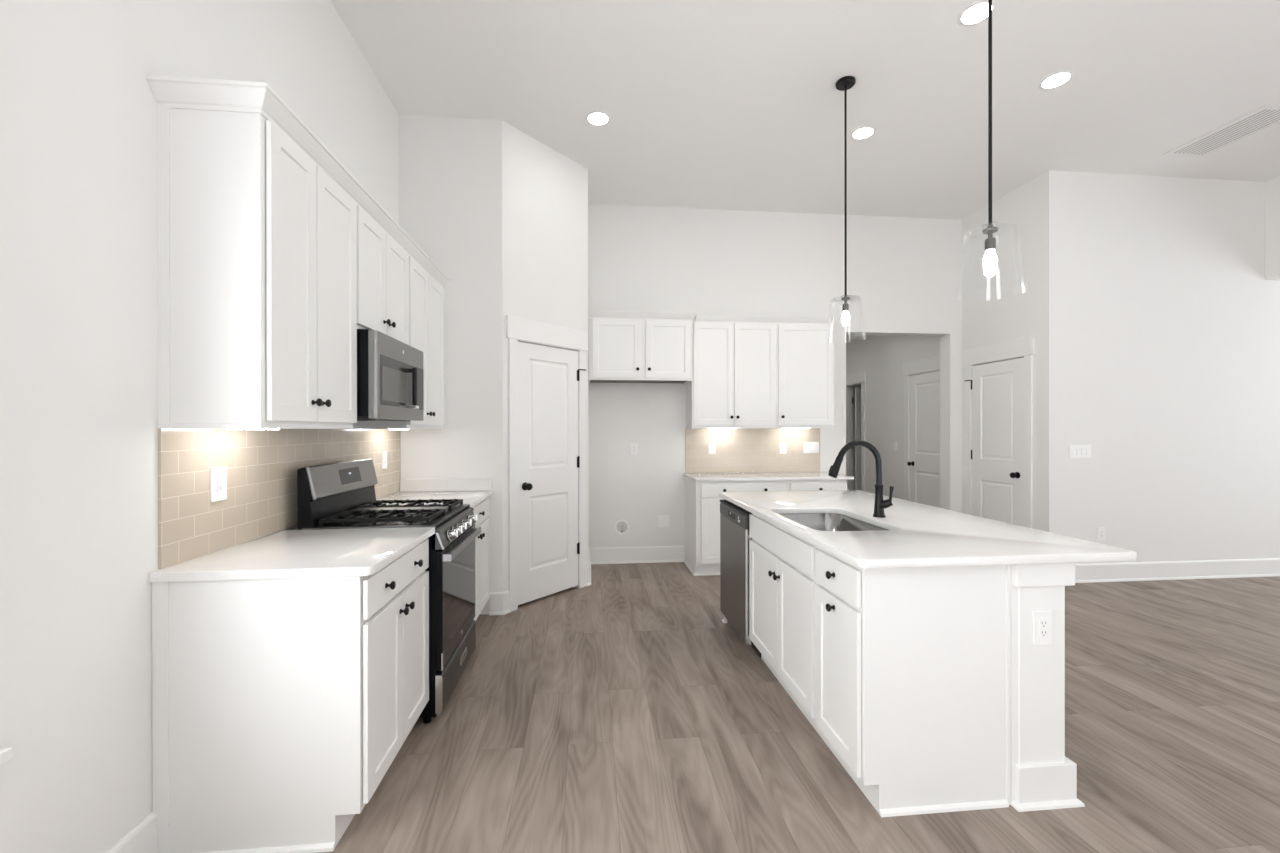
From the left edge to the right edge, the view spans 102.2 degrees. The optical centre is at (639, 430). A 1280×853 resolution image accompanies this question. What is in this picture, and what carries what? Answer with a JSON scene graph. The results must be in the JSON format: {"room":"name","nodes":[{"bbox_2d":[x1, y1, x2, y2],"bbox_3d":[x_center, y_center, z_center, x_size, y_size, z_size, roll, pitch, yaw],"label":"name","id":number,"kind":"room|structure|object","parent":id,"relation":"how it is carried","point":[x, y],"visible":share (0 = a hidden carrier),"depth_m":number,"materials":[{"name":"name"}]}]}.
{"room":"kitchen","nodes":[
{"label":"kitchen","id":0,"kind":"room"},
{"bbox_2d":[0,0,398,852],"bbox_3d":[-1.417,-0.461,-0.175,0.120,3.648,10.932,0,0,-6],"label":"wall","id":1,"kind":"structure","parent":0,"point":[79,106],"depth_m":1.43,"materials":[{"name":"paint"}]},
{"bbox_2d":[0,747,11,765],"bbox_3d":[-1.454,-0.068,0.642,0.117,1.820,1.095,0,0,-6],"label":"window sill","id":2,"kind":"structure","parent":1,"relation":"in","point":[5,753],"depth_m":1.18,"materials":[{"name":"paint"}]},
{"bbox_2d":[105,812,157,852],"bbox_3d":[-1.162,1.284,-1.989,0.026,0.162,7.268,0,0,-6],"label":"baseboard","id":3,"kind":"structure","parent":1,"relation":"attached to","point":[143,838],"depth_m":1.57,"materials":[{"name":"paint"}]},
{"bbox_2d":[158,107,356,428],"bbox_3d":[-1.394,-0.528,1.997,0.356,1.044,0.668,0,0,-6],"label":"upper cabinet","id":4,"kind":"object","parent":1,"relation":"attached to","point":[257,244],"visible":1,"depth_m":1.68,"materials":[{"name":"paint"}]},
{"bbox_2d":[225,428,278,429],"bbox_3d":[-1.426,-0.011,1.908,0.032,0.017,0.280,0,0,-6],"label":"light","id":5,"kind":"object","parent":4,"relation":"attached to","point":[233,428],"visible":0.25,"depth_m":1.87,"materials":[{"name":"white plastic"}]},
{"bbox_2d":[158,428,400,569],"bbox_3d":[-1.636,0.218,2.695,0.009,0.452,2.106,0,0,-6],"label":"tile backsplash","id":6,"kind":"structure","parent":1,"relation":"attached to","point":[262,465],"depth_m":2.02,"materials":[{"name":"beige tile"}]},
{"bbox_2d":[210,466,226,501],"bbox_3d":[-1.547,0.198,1.899,0.010,0.125,0.080,0,0,-6],"label":"dimmer switch","id":7,"kind":"object","parent":6,"relation":"attached to","point":[218,475],"visible":1,"depth_m":1.89,"materials":[{"name":"white plastic"}]},
{"bbox_2d":[382,451,386,468],"bbox_3d":[-1.701,0.199,3.439,0.009,0.118,0.074,0,0,-6],"label":"wall outlet","id":8,"kind":"object","parent":6,"relation":"attached to","point":[384,453],"visible":1,"depth_m":3.43,"materials":[{"name":"white plastic"}]},
{"bbox_2d":[146,75,448,286],"bbox_3d":[-1.465,-1.069,2.690,0.351,0.072,2.148,0,0,-6],"label":"crown molding","id":9,"kind":"structure","parent":1,"relation":"attached to","point":[171,92],"depth_m":1.73,"materials":[{"name":"paint"}]},
{"bbox_2d":[357,205,408,344],"bbox_3d":[-1.461,-0.758,2.670,0.356,0.585,0.683,0,0,-6],"label":"upper cabinet","id":10,"kind":"object","parent":1,"relation":"attached to","point":[382,263],"visible":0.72,"depth_m":2.61,"materials":[{"name":"paint"}]},
{"bbox_2d":[357,329,423,420],"bbox_3d":[-1.409,-0.256,2.676,0.446,0.413,0.674,0,0,-6],"label":"microwave","id":11,"kind":"object","parent":10,"relation":"attached to","point":[390,372],"visible":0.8,"depth_m":2.48,"materials":[{"name":"grey metal"}]},
{"bbox_2d":[353,256,443,428],"bbox_3d":[-1.532,-0.529,3.386,0.356,1.044,0.753,0,0,-6],"label":"upper cabinet","id":12,"kind":"object","parent":1,"relation":"attached to","point":[426,295],"visible":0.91,"depth_m":3.36,"materials":[{"name":"paint"}]},
{"bbox_2d":[399,114,502,614],"bbox_3d":[-1.387,-0.466,3.837,0.733,3.648,0.115,0,0,-6],"label":"wall","id":13,"kind":"structure","parent":0,"point":[450,168],"depth_m":3.79,"materials":[{"name":"paint"}]},
{"bbox_2d":[502,120,587,591],"bbox_3d":[-0.781,-0.467,4.209,0.115,3.648,0.910,0,0,38],"label":"wall","id":14,"kind":"structure","parent":0,"point":[545,191],"depth_m":4.11,"materials":[{"name":"paint"}]},
{"bbox_2d":[489,590,510,614],"bbox_3d":[-1.033,1.277,3.809,0.156,0.162,0.054,0,0,-22],"label":"baseboard","id":15,"kind":"structure","parent":14,"relation":"attached to","point":[499,602],"depth_m":3.80,"materials":[{"name":"paint"}]},
{"bbox_2d":[506,315,587,611],"bbox_3d":[-0.751,0.252,4.190,0.186,2.210,0.851,0,0,38],"label":"door","id":16,"kind":"structure","parent":14,"relation":"in","point":[547,362],"depth_m":4.14,"materials":[{"name":"paint"}]},
{"bbox_2d":[588,204,961,547],"bbox_3d":[0.867,-0.470,5.459,5.539,3.648,0.170,0,0,-6],"label":"wall","id":17,"kind":"structure","parent":0,"point":[904,271],"depth_m":5.38,"materials":[{"name":"paint"}]},
{"bbox_2d":[615,520,628,533],"bbox_3d":[-0.185,0.988,5.260,0.148,0.148,0.035,0,0,-6],"label":"water valve box","id":18,"kind":"object","parent":17,"relation":"attached to","point":[621,526],"visible":1,"depth_m":5.26,"materials":[{"name":"white plastic"}]},
{"bbox_2d":[630,443,637,454],"bbox_3d":[-0.061,0.192,5.278,0.074,0.118,0.009,0,0,-6],"label":"wall outlet","id":19,"kind":"object","parent":17,"relation":"attached to","point":[633,446],"visible":1,"depth_m":5.28,"materials":[{"name":"white plastic"}]},
{"bbox_2d":[586,546,684,585],"bbox_3d":[-0.011,1.274,4.906,1.020,0.162,0.760,0,0,-6],"label":"baseboard","id":20,"kind":"structure","parent":17,"relation":"attached to","point":[647,554],"depth_m":5.27,"materials":[{"name":"paint"}]},
{"bbox_2d":[589,319,691,383],"bbox_3d":[-0.009,-0.765,5.068,0.985,0.580,0.432,0,0,-6],"label":"upper cabinet","id":21,"kind":"object","parent":17,"relation":"attached to","point":[620,350],"visible":1,"depth_m":4.89,"materials":[{"name":"paint"}]},
{"bbox_2d":[657,516,668,526],"bbox_3d":[0.237,0.940,5.309,0.120,0.115,0.006,0,0,-6],"label":"wall box","id":22,"kind":"object","parent":17,"relation":"attached to","point":[662,521],"visible":1,"depth_m":5.31,"materials":[{"name":"white plastic"}]},
{"bbox_2d":[686,321,775,427],"bbox_3d":[0.915,-0.542,5.199,0.850,1.047,0.356,0,0,-6],"label":"upper cabinet","id":23,"kind":"object","parent":17,"relation":"attached to","point":[733,383],"visible":0.98,"depth_m":5.05,"materials":[{"name":"paint"}]},
{"bbox_2d":[589,310,840,324],"bbox_3d":[0.740,-1.088,5.143,2.493,0.075,0.428,0,0,-6],"label":"crown molding","id":24,"kind":"structure","parent":23,"relation":"attached to","point":[716,318],"depth_m":5.02,"materials":[{"name":"paint"}]},
{"bbox_2d":[685,429,819,472],"bbox_3d":[1.188,0.210,5.401,1.447,0.455,0.009,0,0,-6],"label":"tile backsplash","id":25,"kind":"structure","parent":17,"relation":"attached to","point":[737,450],"depth_m":5.39,"materials":[{"name":"beige tile"}]},
{"bbox_2d":[709,443,715,453],"bbox_3d":[0.747,0.189,5.348,0.074,0.118,0.009,0,0,-6],"label":"wall outlet","id":26,"kind":"object","parent":25,"relation":"attached to","point":[712,446],"visible":1,"depth_m":5.34,"materials":[{"name":"white plastic"}]},
{"bbox_2d":[780,442,786,453],"bbox_3d":[1.503,0.188,5.423,0.074,0.118,0.009,0,0,-6],"label":"wall outlet","id":27,"kind":"object","parent":25,"relation":"attached to","point":[783,445],"visible":1,"depth_m":5.42,"materials":[{"name":"white plastic"}]},
{"bbox_2d":[803,442,818,452],"bbox_3d":[1.809,0.183,5.452,0.170,0.118,0.012,0,0,-6],"label":"light switch","id":28,"kind":"object","parent":25,"relation":"attached to","point":[808,447],"visible":1,"depth_m":5.45,"materials":[{"name":"white plastic"}]},
{"bbox_2d":[776,324,833,427],"bbox_3d":[1.634,-0.543,5.270,0.594,1.047,0.356,0,0,-6],"label":"upper cabinet","id":29,"kind":"object","parent":17,"relation":"attached to","point":[804,358],"visible":0.95,"depth_m":5.13,"materials":[{"name":"paint"}]},
{"bbox_2d":[318,562,1279,852],"bbox_3d":[3.659,1.415,2.048,10.717,0.120,14.650,0,0,-6],"label":"floor","id":30,"kind":"structure","parent":0,"point":[621,712],"depth_m":2.23,"materials":[{"name":"brown wood"}]},
{"bbox_2d":[152,539,428,852],"bbox_3d":[-1.231,0.917,1.990,0.672,0.885,0.689,0,0,-6],"label":"base cabinet","id":31,"kind":"object","parent":30,"relation":"on","point":[281,707],"visible":1,"depth_m":1.66,"materials":[{"name":"paint"}]},
{"bbox_2d":[149,527,434,581],"bbox_3d":[-1.236,0.460,1.990,0.664,0.030,0.694,0,0,-6],"label":"countertop","id":32,"kind":"structure","parent":31,"relation":"on","point":[314,553],"depth_m":1.83,"materials":[{"name":"white stone"}]},
{"bbox_2d":[297,458,480,723],"bbox_3d":[-1.235,0.761,2.693,0.673,1.196,0.703,0,0,-6],"label":"gas range","id":33,"kind":"object","parent":30,"relation":"on","point":[340,495],"visible":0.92,"depth_m":2.50,"materials":[{"name":"black metal"}]},
{"bbox_2d":[302,504,473,533],"bbox_3d":[-1.252,0.458,2.692,0.600,0.039,0.702,0,0,-6],"label":"cooktop","id":34,"kind":"object","parent":33,"relation":"in","point":[447,521],"depth_m":2.45,"materials":[{"name":"metal"}]},
{"bbox_2d":[473,497,488,620],"bbox_3d":[-1.372,0.916,3.410,0.672,0.885,0.736,0,0,-6],"label":"base cabinet","id":35,"kind":"object","parent":30,"relation":"on","point":[481,510],"visible":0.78,"depth_m":3.54,"materials":[{"name":"paint"}]},
{"bbox_2d":[376,478,492,506],"bbox_3d":[-1.377,0.413,3.408,0.664,0.120,0.740,0,0,-6],"label":"countertop","id":36,"kind":"structure","parent":35,"relation":"on","point":[473,491],"depth_m":3.73,"materials":[{"name":"white stone"}]},
{"bbox_2d":[684,477,786,575],"bbox_3d":[0.918,0.912,5.066,0.884,0.885,0.622,0,0,-6],"label":"base cabinet","id":37,"kind":"object","parent":30,"relation":"on","point":[702,499],"visible":0.34,"depth_m":4.77,"materials":[{"name":"paint"}]},
{"bbox_2d":[683,471,853,480],"bbox_3d":[1.238,0.454,5.106,1.528,0.030,0.606,0,0,-6],"label":"countertop","id":38,"kind":"structure","parent":37,"relation":"on","point":[818,475],"depth_m":4.90,"materials":[{"name":"white stone"}]},
{"bbox_2d":[720,500,760,656],"bbox_3d":[0.884,0.922,3.397,0.580,0.868,0.612,0,0,-6],"label":"dishwasher","id":39,"kind":"object","parent":30,"relation":"on","point":[734,520],"visible":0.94,"depth_m":3.29,"materials":[{"name":"metal"}]},
{"bbox_2d":[724,499,829,748],"bbox_3d":[0.952,0.914,2.859,0.632,0.885,1.740,0,0,-6],"label":"base cabinet","id":40,"kind":"object","parent":30,"relation":"on","point":[782,581],"visible":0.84,"depth_m":2.51,"materials":[{"name":"paint"}]},
{"bbox_2d":[719,490,1136,568],"bbox_3d":[1.185,0.457,2.781,1.063,0.030,1.950,0,0,-6],"label":"countertop","id":41,"kind":"structure","parent":40,"relation":"on","point":[916,534],"depth_m":2.17,"materials":[{"name":"white stone"}]},
{"bbox_2d":[780,513,886,530],"bbox_3d":[0.953,0.565,2.598,0.440,0.186,0.682,0,0,-6],"label":"sink","id":42,"kind":"object","parent":41,"relation":"in","point":[817,521],"visible":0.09,"depth_m":2.92,"materials":[{"name":"metal"}]},
{"bbox_2d":[828,440,893,517],"bbox_3d":[1.115,0.246,2.613,0.325,0.391,0.080,0,0,-6],"label":"faucet","id":43,"kind":"object","parent":41,"relation":"on","point":[880,504],"visible":1,"depth_m":2.61,"materials":[{"name":"black metal"}]},
{"bbox_2d":[787,480,846,490],"bbox_3d":[1.652,0.911,5.139,0.590,0.885,0.622,0,0,-6],"label":"base cabinet","id":44,"kind":"object","parent":30,"relation":"on","point":[792,485],"visible":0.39,"depth_m":4.86,"materials":[{"name":"paint"}]},
{"bbox_2d":[815,547,1010,816],"bbox_3d":[1.023,0.915,2.022,0.606,0.885,0.387,0,0,-6],"label":"base cabinet","id":45,"kind":"object","parent":30,"relation":"on","point":[913,664],"visible":0.96,"depth_m":1.85,"materials":[{"name":"paint"}]},
{"bbox_2d":[1011,563,1084,811],"bbox_3d":[1.466,0.915,1.946,0.260,0.885,0.196,0,0,-6],"label":"island post","id":46,"kind":"object","parent":30,"relation":"on","point":[1043,777],"visible":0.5,"depth_m":1.87,"materials":[{"name":"paint"}]},
{"bbox_2d":[1033,610,1051,645],"bbox_3d":[1.460,0.718,1.871,0.074,0.125,0.009,0,0,-6],"label":"wall outlet","id":47,"kind":"object","parent":46,"relation":"attached to","point":[1042,620],"visible":1,"depth_m":1.87,"materials":[{"name":"white plastic"}]},
{"bbox_2d":[1039,619,1047,637],"bbox_3d":[1.460,0.718,1.869,0.033,0.066,0.003,0,0,-6],"label":"receptacle","id":48,"kind":"object","parent":47,"relation":"attached to","point":[1043,623],"depth_m":1.87,"materials":[{"name":"white plastic"}]},
{"bbox_2d":[330,0,1279,219],"bbox_3d":[3.831,-2.351,0.269,10.717,0.120,11.082,0,0,-6],"label":"ceiling","id":49,"kind":"structure","parent":0,"point":[710,104],"depth_m":3.43,"materials":[{"name":"paint"}]},
{"bbox_2d":[585,111,610,125],"bbox_3d":[-0.308,-2.288,3.795,0.188,0.005,0.188,0,0,-6],"label":"recessed light","id":50,"kind":"object","parent":49,"relation":"in","point":[596,118],"visible":1,"depth_m":3.79,"materials":[{"name":"paint"}]},
{"bbox_2d":[826,76,865,342],"bbox_3d":[1.355,-1.443,3.402,0.246,1.698,0.246,0,0,-6],"label":"pendant light","id":51,"kind":"object","parent":49,"relation":"hanging from","point":[844,83],"visible":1,"depth_m":3.40,"materials":[{"name":"black metal"}]},
{"bbox_2d":[842,299,848,311],"bbox_3d":[1.355,-0.821,3.403,0.039,0.078,0.039,0,0,-6],"label":"socket","id":52,"kind":"object","parent":51,"relation":"attached to","point":[845,306],"depth_m":3.39,"materials":[{"name":"metal"}]},
{"bbox_2d":[850,126,875,139],"bbox_3d":[1.720,-2.291,3.983,0.188,0.005,0.188,0,0,-6],"label":"recessed light","id":53,"kind":"object","parent":49,"relation":"in","point":[863,132],"visible":1,"depth_m":3.97,"materials":[{"name":"paint"}]},
{"bbox_2d":[957,0,997,25],"bbox_3d":[1.851,-2.290,2.836,0.188,0.005,0.188,0,0,-6],"label":"recessed light","id":54,"kind":"object","parent":49,"relation":"in","point":[975,13],"visible":0.87,"depth_m":2.83,"materials":[{"name":"paint"}]},
{"bbox_2d":[956,0,1026,295],"bbox_3d":[1.461,-1.429,2.153,0.246,1.723,0.246,0,0,-6],"label":"pendant light","id":55,"kind":"object","parent":49,"relation":"hanging from","point":[990,259],"visible":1,"depth_m":2.15,"materials":[{"name":"black metal"}]},
{"bbox_2d":[985,231,995,251],"bbox_3d":[1.461,-0.788,2.154,0.039,0.078,0.039,0,0,-6],"label":"socket","id":56,"kind":"object","parent":55,"relation":"attached to","point":[990,243],"depth_m":2.14,"materials":[{"name":"metal"}]},
{"bbox_2d":[1038,70,1074,89],"bbox_3d":[2.724,-2.291,3.381,0.188,0.005,0.188,0,0,-6],"label":"recessed light","id":57,"kind":"object","parent":49,"relation":"in","point":[1054,80],"visible":1,"depth_m":3.37,"materials":[{"name":"paint"}]},
{"bbox_2d":[1163,105,1279,156],"bbox_3d":[4.571,-2.292,3.989,0.380,0.008,0.650,0,0,-6],"label":"ceiling vent","id":58,"kind":"object","parent":49,"relation":"in","point":[1265,117],"visible":1,"depth_m":3.98,"materials":[{"name":"metal"}]},
{"bbox_2d":[846,335,866,341],"bbox_3d":[3.240,-1.441,7.481,3.270,0.080,3.388,0,0,-6],"label":"ceiling","id":59,"kind":"structure","parent":0,"point":[848,337],"depth_m":7.81,"materials":[{"name":"paint"}]},
{"bbox_2d":[853,385,860,489],"bbox_3d":[3.079,-0.028,9.109,3.270,2.750,0.120,0,0,-6],"label":"wall","id":60,"kind":"structure","parent":0,"point":[857,385],"depth_m":9.12,"materials":[{"name":"paint"}]},
{"bbox_2d":[846,335,939,499],"bbox_3d":[3.441,-0.026,7.443,0.120,2.750,3.268,0,0,-6],"label":"wall","id":61,"kind":"structure","parent":0,"point":[882,358],"depth_m":7.19,"materials":[{"name":"paint"}]},
{"bbox_2d":[846,371,865,490],"bbox_3d":[3.613,0.235,8.052,0.631,2.225,0.702,0,0,-6],"label":"door","id":62,"kind":"structure","parent":61,"relation":"in","point":[859,378],"depth_m":8.20,"materials":[{"name":"paint"}]},
{"bbox_2d":[903,355,939,507],"bbox_3d":[3.522,0.238,6.249,0.186,2.225,0.992,0,0,-6],"label":"door","id":63,"kind":"structure","parent":61,"relation":"in","point":[922,388],"depth_m":6.35,"materials":[{"name":"paint"}]},
{"bbox_2d":[962,170,1061,534],"bbox_3d":[3.624,-0.473,5.107,0.120,3.648,1.076,0,0,-6],"label":"wall","id":64,"kind":"structure","parent":0,"point":[997,307],"depth_m":4.72,"materials":[{"name":"paint"}]},
{"bbox_2d":[963,336,1033,528],"bbox_3d":[3.582,0.246,5.152,0.186,2.210,0.873,0,0,-6],"label":"door","id":65,"kind":"structure","parent":64,"relation":"in","point":[999,386],"depth_m":5.11,"materials":[{"name":"paint"}]},
{"bbox_2d":[1062,171,1279,563],"bbox_3d":[6.158,-0.475,4.878,4.878,3.648,0.120,0,0,-6],"label":"wall","id":66,"kind":"structure","parent":0,"point":[1171,314],"depth_m":4.68,"materials":[{"name":"paint"}]},
{"bbox_2d":[1069,445,1090,457],"bbox_3d":[3.906,0.189,4.589,0.205,0.108,0.011,0,0,-6],"label":"light switch","id":67,"kind":"object","parent":66,"relation":"attached to","point":[1075,451],"visible":1,"depth_m":4.58,"materials":[{"name":"white plastic"}]},
{"bbox_2d":[1097,527,1104,540],"bbox_3d":[4.123,0.928,4.613,0.074,0.118,0.009,0,0,-6],"label":"wall outlet","id":68,"kind":"object","parent":66,"relation":"attached to","point":[1101,530],"visible":1,"depth_m":4.61,"materials":[{"name":"white plastic"}]},
{"bbox_2d":[1100,530,1103,537],"bbox_3d":[4.123,0.928,4.610,0.033,0.066,0.003,0,0,-6],"label":"receptacle","id":69,"kind":"object","parent":68,"relation":"attached to","point":[1101,531],"depth_m":4.61,"materials":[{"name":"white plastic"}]},
{"bbox_2d":[1075,558,1279,582],"bbox_3d":[6.086,1.268,4.885,5.024,0.162,0.195,0,0,-6],"label":"baseboard","id":70,"kind":"structure","parent":66,"relation":"attached to","point":[1263,567],"depth_m":4.68,"materials":[{"name":"paint"}]},
{"bbox_2d":[1265,177,1279,279],"bbox_3d":[6.340,-0.469,-0.031,0.150,3.648,9.686,0,0,-6],"label":"wall","id":71,"kind":"structure","parent":0,"point":[1272,187],"depth_m":4.73,"materials":[{"name":"paint"}]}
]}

